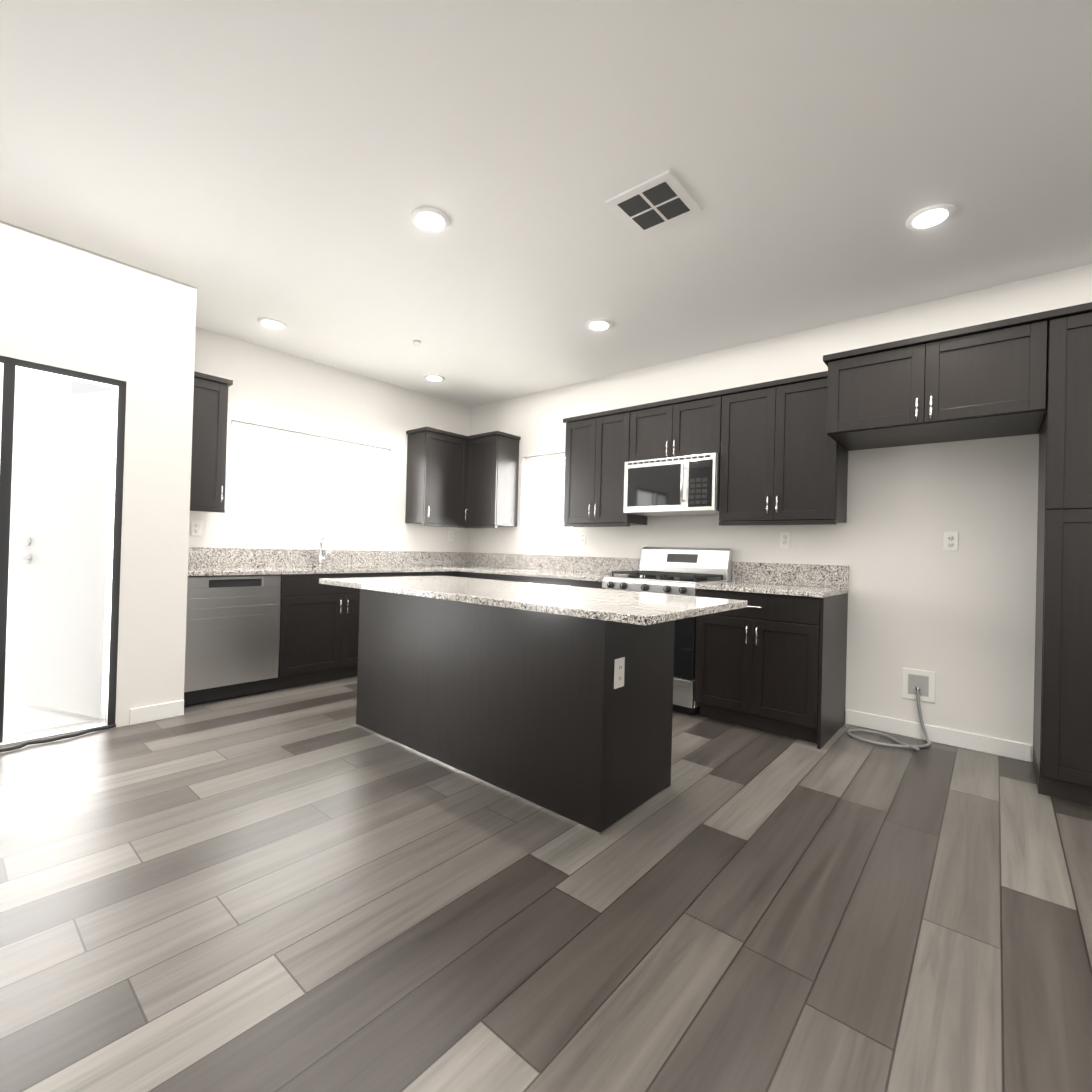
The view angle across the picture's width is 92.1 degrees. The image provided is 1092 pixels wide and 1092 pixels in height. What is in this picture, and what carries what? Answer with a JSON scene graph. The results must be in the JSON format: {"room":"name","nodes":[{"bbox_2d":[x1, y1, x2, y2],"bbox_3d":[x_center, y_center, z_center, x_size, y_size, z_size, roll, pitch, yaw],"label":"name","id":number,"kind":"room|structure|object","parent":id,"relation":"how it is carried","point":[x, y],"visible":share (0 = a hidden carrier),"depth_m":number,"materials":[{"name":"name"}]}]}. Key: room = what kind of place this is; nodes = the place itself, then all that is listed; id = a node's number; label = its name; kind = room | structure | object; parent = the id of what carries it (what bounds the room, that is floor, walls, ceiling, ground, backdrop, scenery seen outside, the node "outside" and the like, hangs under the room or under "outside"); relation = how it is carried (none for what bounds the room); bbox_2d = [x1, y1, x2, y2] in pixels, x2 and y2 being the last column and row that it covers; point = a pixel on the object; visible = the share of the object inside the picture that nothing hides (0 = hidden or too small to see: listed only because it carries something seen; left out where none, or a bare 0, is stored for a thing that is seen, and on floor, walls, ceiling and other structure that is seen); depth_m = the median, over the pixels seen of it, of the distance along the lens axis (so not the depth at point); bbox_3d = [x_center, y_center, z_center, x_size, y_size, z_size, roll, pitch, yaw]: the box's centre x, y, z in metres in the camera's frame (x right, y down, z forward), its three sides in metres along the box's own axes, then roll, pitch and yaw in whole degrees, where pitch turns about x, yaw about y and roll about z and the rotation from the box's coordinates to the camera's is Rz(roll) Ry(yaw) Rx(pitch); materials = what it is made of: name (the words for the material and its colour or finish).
{"room":"kitchen","nodes":[
{"label":"kitchen","id":0,"kind":"room"},
{"bbox_2d":[0,221,196,726],"bbox_3d":[-3.836,-0.343,1.635,0.150,2.720,4.655,1,-1,41],"label":"wall","id":1,"kind":"structure","parent":0,"point":[67,306],"depth_m":3.15,"materials":[{"name":"white paint"}]},
{"bbox_2d":[0,355,125,752],"bbox_3d":[-2.768,0.036,2.702,0.108,2.030,0.952,1,-1,41],"label":"sliding glass door","id":2,"kind":"structure","parent":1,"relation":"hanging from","point":[8,419],"depth_m":2.81,"materials":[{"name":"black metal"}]},
{"bbox_2d":[0,355,126,747],"bbox_3d":[-2.872,0.034,2.793,0.179,2.036,0.955,1,-1,41],"label":"door frame","id":3,"kind":"structure","parent":1,"relation":"attached to","point":[49,733],"depth_m":3.04,"materials":[{"name":"black"}]},
{"bbox_2d":[17,389,116,718],"bbox_3d":[-3.049,0.039,3.365,0.909,1.999,0.162,1,0,21],"label":"door leaf","id":4,"kind":"structure","parent":1,"relation":"in","point":[42,674],"depth_m":3.33,"materials":[{"name":"white wood"}]},
{"bbox_2d":[129,700,183,724],"bbox_3d":[-2.386,1.020,3.236,0.013,0.095,0.275,1,-1,41],"label":"baseboard","id":5,"kind":"structure","parent":1,"relation":"attached to","point":[138,715],"depth_m":3.23,"materials":[{"name":"white wood"}]},
{"bbox_2d":[189,327,470,551],"bbox_3d":[-1.910,-0.267,4.987,0.150,2.720,3.245,1,-1,41],"label":"wall","id":6,"kind":"structure","parent":0,"point":[272,388],"depth_m":4.76,"materials":[{"name":"white paint"}]},
{"bbox_2d":[191,521,201,535],"bbox_3d":[-2.651,-0.135,4.001,0.008,0.115,0.070,1,-1,41],"label":"outlet","id":7,"kind":"object","parent":6,"relation":"attached to","point":[196,525],"depth_m":4.00,"materials":[{"name":"white plastic"}]},
{"bbox_2d":[190,371,232,511],"bbox_3d":[-2.565,-0.750,3.842,0.324,0.945,0.325,1,-1,41],"label":"upper cabinet","id":8,"kind":"object","parent":6,"relation":"attached to","point":[210,396],"depth_m":3.78,"materials":[{"name":"black wood"}]},
{"bbox_2d":[228,427,387,541],"bbox_3d":[-2.075,-0.521,4.758,0.108,0.929,1.450,1,-1,41],"label":"window","id":9,"kind":"structure","parent":6,"relation":"in","point":[313,521],"depth_m":4.76,"materials":[{"name":"white"}]},
{"bbox_2d":[228,421,388,540],"bbox_3d":[-2.059,-0.525,4.744,0.046,0.911,1.426,1,-1,41],"label":"window blinds","id":10,"kind":"object","parent":9,"relation":"attached to","point":[299,435],"visible":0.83,"depth_m":4.64,"materials":[{"name":"white plastic"}]},
{"bbox_2d":[405,426,469,525],"bbox_3d":[-1.110,-0.699,5.493,0.389,0.945,0.544,1,-1,41],"label":"upper cabinet","id":11,"kind":"object","parent":6,"relation":"attached to","point":[436,458],"depth_m":5.35,"materials":[{"name":"black wood"}]},
{"bbox_2d":[448,531,452,540],"bbox_3d":[-1.062,-0.113,5.858,0.008,0.115,0.070,1,-1,41],"label":"outlet","id":12,"kind":"object","parent":6,"relation":"attached to","point":[450,533],"depth_m":5.85,"materials":[{"name":"white plastic"}]},
{"bbox_2d":[0,676,1091,1091],"bbox_3d":[-0.288,1.154,0.493,8.500,0.100,7.900,1,-1,41],"label":"floor","id":13,"kind":"structure","parent":0,"point":[308,888],"depth_m":1.58,"materials":[{"name":"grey wood"}]},
{"bbox_2d":[184,575,280,706],"bbox_3d":[-2.386,0.637,3.852,0.610,0.871,0.599,1,-1,41],"label":"dishwasher","id":14,"kind":"object","parent":13,"relation":"on","point":[232,636],"visible":0.83,"depth_m":3.64,"materials":[{"name":"silver metal"}]},
{"bbox_2d":[273,591,359,690],"bbox_3d":[-1.862,0.761,4.472,0.619,0.659,1.021,1,-1,41],"label":"base cabinet","id":15,"kind":"object","parent":13,"relation":"on","point":[319,630],"depth_m":4.11,"materials":[{"name":"black wood"}]},
{"bbox_2d":[349,572,452,590],"bbox_3d":[-1.359,0.671,5.057,0.619,0.874,0.764,1,-1,41],"label":"base cabinet","id":16,"kind":"object","parent":13,"relation":"on","point":[399,574],"depth_m":4.63,"materials":[{"name":"black wood"}]},
{"bbox_2d":[188,547,455,575],"bbox_3d":[-1.616,0.134,4.724,0.646,0.180,2.941,1,-1,41],"label":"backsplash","id":17,"kind":"structure","parent":16,"relation":"on","point":[201,561],"depth_m":4.50,"materials":[{"name":"stone"}]},
{"bbox_2d":[317,536,330,566],"bbox_3d":[-1.932,0.047,4.646,0.198,0.275,0.097,1,-1,41],"label":"faucet","id":18,"kind":"object","parent":17,"relation":"on","point":[321,558],"visible":1,"depth_m":4.66,"materials":[{"name":"silver metal"}]},
{"bbox_2d":[453,571,532,582],"bbox_3d":[-0.305,0.700,5.060,1.020,0.874,0.698,1,-1,41],"label":"base cabinet","id":19,"kind":"object","parent":13,"relation":"on","point":[527,579],"depth_m":4.82,"materials":[{"name":"black wood"}]},
{"bbox_2d":[456,552,640,581],"bbox_3d":[0.007,0.178,4.822,1.665,0.180,0.681,1,-1,41],"label":"countertop","id":20,"kind":"structure","parent":19,"relation":"on","point":[583,568],"depth_m":5.04,"materials":[{"name":"stone"}]},
{"bbox_2d":[355,589,674,834],"bbox_3d":[-0.257,0.685,2.897,1.828,0.874,0.647,1,-1,41],"label":"kitchen island","id":21,"kind":"object","parent":13,"relation":"on","point":[568,718],"visible":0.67,"depth_m":2.38,"materials":[{"name":"black wood"}]},
{"bbox_2d":[319,576,746,625],"bbox_3d":[-0.212,0.232,2.714,2.160,0.030,0.900,1,-1,41],"label":"island countertop","id":22,"kind":"structure","parent":21,"relation":"on","point":[636,608],"depth_m":2.29,"materials":[{"name":"stone"}]},
{"bbox_2d":[533,577,604,588],"bbox_3d":[0.317,0.713,4.557,0.823,0.874,0.654,1,-1,41],"label":"base cabinet","id":23,"kind":"object","parent":13,"relation":"on","point":[565,582],"depth_m":4.26,"materials":[{"name":"black wood"}]},
{"bbox_2d":[602,547,731,714],"bbox_3d":[0.896,0.583,4.006,0.755,1.157,0.706,1,-1,41],"label":"range","id":24,"kind":"object","parent":13,"relation":"on","point":[676,570],"visible":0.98,"depth_m":3.86,"materials":[{"name":"silver metal"}]},
{"bbox_2d":[694,589,847,748],"bbox_3d":[1.508,0.737,3.537,0.777,0.874,0.654,1,-1,41],"label":"base cabinet","id":25,"kind":"object","parent":13,"relation":"on","point":[774,663],"depth_m":3.26,"materials":[{"name":"black wood"}]},
{"bbox_2d":[694,562,848,597],"bbox_3d":[1.515,0.209,3.533,0.786,0.180,0.678,1,-1,41],"label":"countertop","id":26,"kind":"structure","parent":25,"relation":"on","point":[810,580],"depth_m":3.64,"materials":[{"name":"stone"}]},
{"bbox_2d":[1033,312,1091,805],"bbox_3d":[2.755,0.073,2.493,0.606,2.254,0.653,1,-1,41],"label":"pantry cabinet","id":27,"kind":"object","parent":13,"relation":"on","point":[1062,742],"visible":0.94,"depth_m":2.43,"materials":[{"name":"black wood"}]},
{"bbox_2d":[0,0,1091,407],"bbox_3d":[-0.213,-1.665,0.514,8.500,0.100,7.900,1,-1,41],"label":"ceiling","id":28,"kind":"structure","parent":0,"point":[242,166],"depth_m":2.19,"materials":[{"name":"white paint"}]},
{"bbox_2d":[257,317,285,329],"bbox_3d":[-2.014,-1.632,3.870,0.189,0.011,0.189,2,0,-4],"label":"recessed light","id":29,"kind":"object","parent":28,"relation":"in","point":[270,323],"depth_m":3.85,"materials":[{"name":"white"}]},
{"bbox_2d":[413,340,420,345],"bbox_3d":[-1.015,-1.599,4.147,0.060,0.020,0.060,1,-1,41],"label":"smoke detector","id":30,"kind":"object","parent":28,"relation":"attached to","point":[417,342],"visible":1,"depth_m":4.13,"materials":[{"name":"white plastic"}]},
{"bbox_2d":[411,207,449,232],"bbox_3d":[-0.568,-1.602,2.593,0.189,0.011,0.189,2,0,-4],"label":"recessed light","id":31,"kind":"object","parent":28,"relation":"in","point":[431,219],"depth_m":2.58,"materials":[{"name":"white"}]},
{"bbox_2d":[424,374,444,381],"bbox_3d":[-1.061,-1.598,5.016,0.189,0.011,0.189,2,0,-4],"label":"recessed light","id":32,"kind":"object","parent":28,"relation":"in","point":[431,377],"depth_m":5.00,"materials":[{"name":"white"}]},
{"bbox_2d":[586,319,612,330],"bbox_3d":[0.378,-1.569,3.744,0.189,0.011,0.189,2,0,-4],"label":"recessed light","id":33,"kind":"object","parent":28,"relation":"in","point":[595,324],"depth_m":3.73,"materials":[{"name":"white"}]},
{"bbox_2d":[605,170,702,235],"bbox_3d":[0.500,-1.575,2.442,0.330,0.013,0.330,1,-1,41],"label":"ceiling vent","id":34,"kind":"object","parent":28,"relation":"in","point":[661,200],"visible":0.98,"depth_m":2.42,"materials":[{"name":"white"}]},
{"bbox_2d":[906,203,955,230],"bbox_3d":[1.803,-1.540,2.472,0.189,0.011,0.189,2,0,-4],"label":"recessed light","id":35,"kind":"object","parent":28,"relation":"in","point":[932,216],"depth_m":2.46,"materials":[{"name":"white"}]},
{"bbox_2d":[467,264,1091,761],"bbox_3d":[2.267,-0.166,3.448,8.200,2.720,0.150,1,-1,41],"label":"wall","id":36,"kind":"structure","parent":0,"point":[961,622],"depth_m":3.34,"materials":[{"name":"white paint"}]},
{"bbox_2d":[458,526,481,527],"bbox_3d":[-0.880,-0.690,5.812,0.324,0.945,0.369,1,-1,41],"label":"upper cabinet","id":37,"kind":"object","parent":36,"relation":"attached to","point":[458,526],"depth_m":5.54,"materials":[{"name":"black wood"}]},
{"bbox_2d":[466,431,520,527],"bbox_3d":[-0.592,-0.684,5.565,0.474,0.945,0.369,1,-1,41],"label":"upper cabinet","id":38,"kind":"object","parent":36,"relation":"attached to","point":[492,458],"depth_m":5.44,"materials":[{"name":"black wood"}]},
{"bbox_2d":[521,458,572,551],"bbox_3d":[0.041,-0.432,5.335,0.685,0.980,0.108,1,-1,41],"label":"window","id":39,"kind":"structure","parent":36,"relation":"in","point":[527,532],"depth_m":5.55,"materials":[{"name":"white"}]},
{"bbox_2d":[523,453,571,550],"bbox_3d":[0.027,-0.438,5.319,0.661,0.962,0.046,1,-1,41],"label":"window blinds","id":40,"kind":"object","parent":39,"relation":"attached to","point":[546,457],"visible":0.71,"depth_m":5.34,"materials":[{"name":"white plastic"}]},
{"bbox_2d":[580,532,585,544],"bbox_3d":[0.347,-0.071,4.983,0.070,0.115,0.008,1,-1,41],"label":"outlet","id":41,"kind":"object","parent":36,"relation":"attached to","point":[582,534],"depth_m":4.98,"materials":[{"name":"white plastic"}]},
{"bbox_2d":[563,407,646,525],"bbox_3d":[0.525,-0.661,4.638,0.670,0.945,0.324,1,-1,41],"label":"upper cabinet","id":42,"kind":"object","parent":36,"relation":"attached to","point":[597,445],"depth_m":4.50,"materials":[{"name":"black wood"}]},
{"bbox_2d":[630,390,721,461],"bbox_3d":[1.077,-0.895,4.174,0.763,0.455,0.324,1,-1,41],"label":"upper cabinet","id":43,"kind":"object","parent":36,"relation":"attached to","point":[688,425],"depth_m":4.02,"materials":[{"name":"black wood"}]},
{"bbox_2d":[623,453,720,515],"bbox_3d":[1.024,-0.461,4.122,0.757,0.412,0.447,1,-1,41],"label":"microwave","id":44,"kind":"object","parent":43,"relation":"attached to","point":[680,485],"visible":1,"depth_m":3.97,"materials":[{"name":"silver metal"}]},
{"bbox_2d":[719,372,849,525],"bbox_3d":[1.648,-0.639,3.678,0.755,0.945,0.324,1,-1,41],"label":"upper cabinet","id":45,"kind":"object","parent":36,"relation":"attached to","point":[782,447],"depth_m":3.53,"materials":[{"name":"black wood"}]},
{"bbox_2d":[780,532,789,547],"bbox_3d":[1.726,-0.043,3.803,0.070,0.115,0.008,1,-1,41],"label":"outlet","id":46,"kind":"object","parent":36,"relation":"attached to","point":[784,536],"depth_m":3.80,"materials":[{"name":"white plastic"}]},
{"bbox_2d":[902,668,935,702],"bbox_3d":[2.306,0.864,3.264,0.170,0.190,0.030,1,-1,41],"label":"outlet box","id":47,"kind":"object","parent":36,"relation":"attached to","point":[922,681],"visible":0.94,"depth_m":3.27,"materials":[{"name":"white plastic"}]},
{"bbox_2d":[847,689,930,750],"bbox_3d":[2.091,1.031,3.223,0.422,0.310,0.314,1,-1,41],"label":"cord","id":48,"kind":"object","parent":47,"relation":"attached to","point":[904,745],"visible":0.98,"depth_m":3.20,"materials":[{"name":"grey plastic"}]},
{"bbox_2d":[822,310,1053,450],"bbox_3d":[2.202,-0.871,3.017,0.938,0.460,0.619,1,-1,41],"label":"upper cabinet","id":49,"kind":"object","parent":36,"relation":"attached to","point":[986,380],"depth_m":2.77,"materials":[{"name":"black wood"}]},
{"bbox_2d":[846,709,1030,761],"bbox_3d":[2.354,1.147,3.228,0.910,0.095,0.013,1,-1,41],"label":"baseboard","id":50,"kind":"structure","parent":36,"relation":"attached to","point":[980,743],"depth_m":3.18,"materials":[{"name":"white wood"}]},
{"bbox_2d":[943,532,957,550],"bbox_3d":[2.448,-0.028,3.185,0.070,0.115,0.008,1,-1,41],"label":"outlet","id":51,"kind":"object","parent":36,"relation":"attached to","point":[950,542],"depth_m":3.18,"materials":[{"name":"white plastic"}]},
{"label":"outside","id":52,"kind":"structure","parent":0,"visible":0},
{"bbox_2d":[0,366,572,652],"bbox_3d":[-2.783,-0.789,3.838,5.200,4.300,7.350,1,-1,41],"label":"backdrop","id":53,"kind":"structure","parent":52,"point":[54,386],"depth_m":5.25,"materials":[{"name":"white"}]},
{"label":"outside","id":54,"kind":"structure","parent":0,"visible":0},
{"bbox_2d":[3,652,100,735],"bbox_3d":[-4.864,1.070,3.017,3.165,0.100,3.485,1,-1,41],"label":"patio","id":55,"kind":"structure","parent":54,"point":[22,718],"depth_m":3.34,"materials":[{"name":"white concrete"}]}
]}

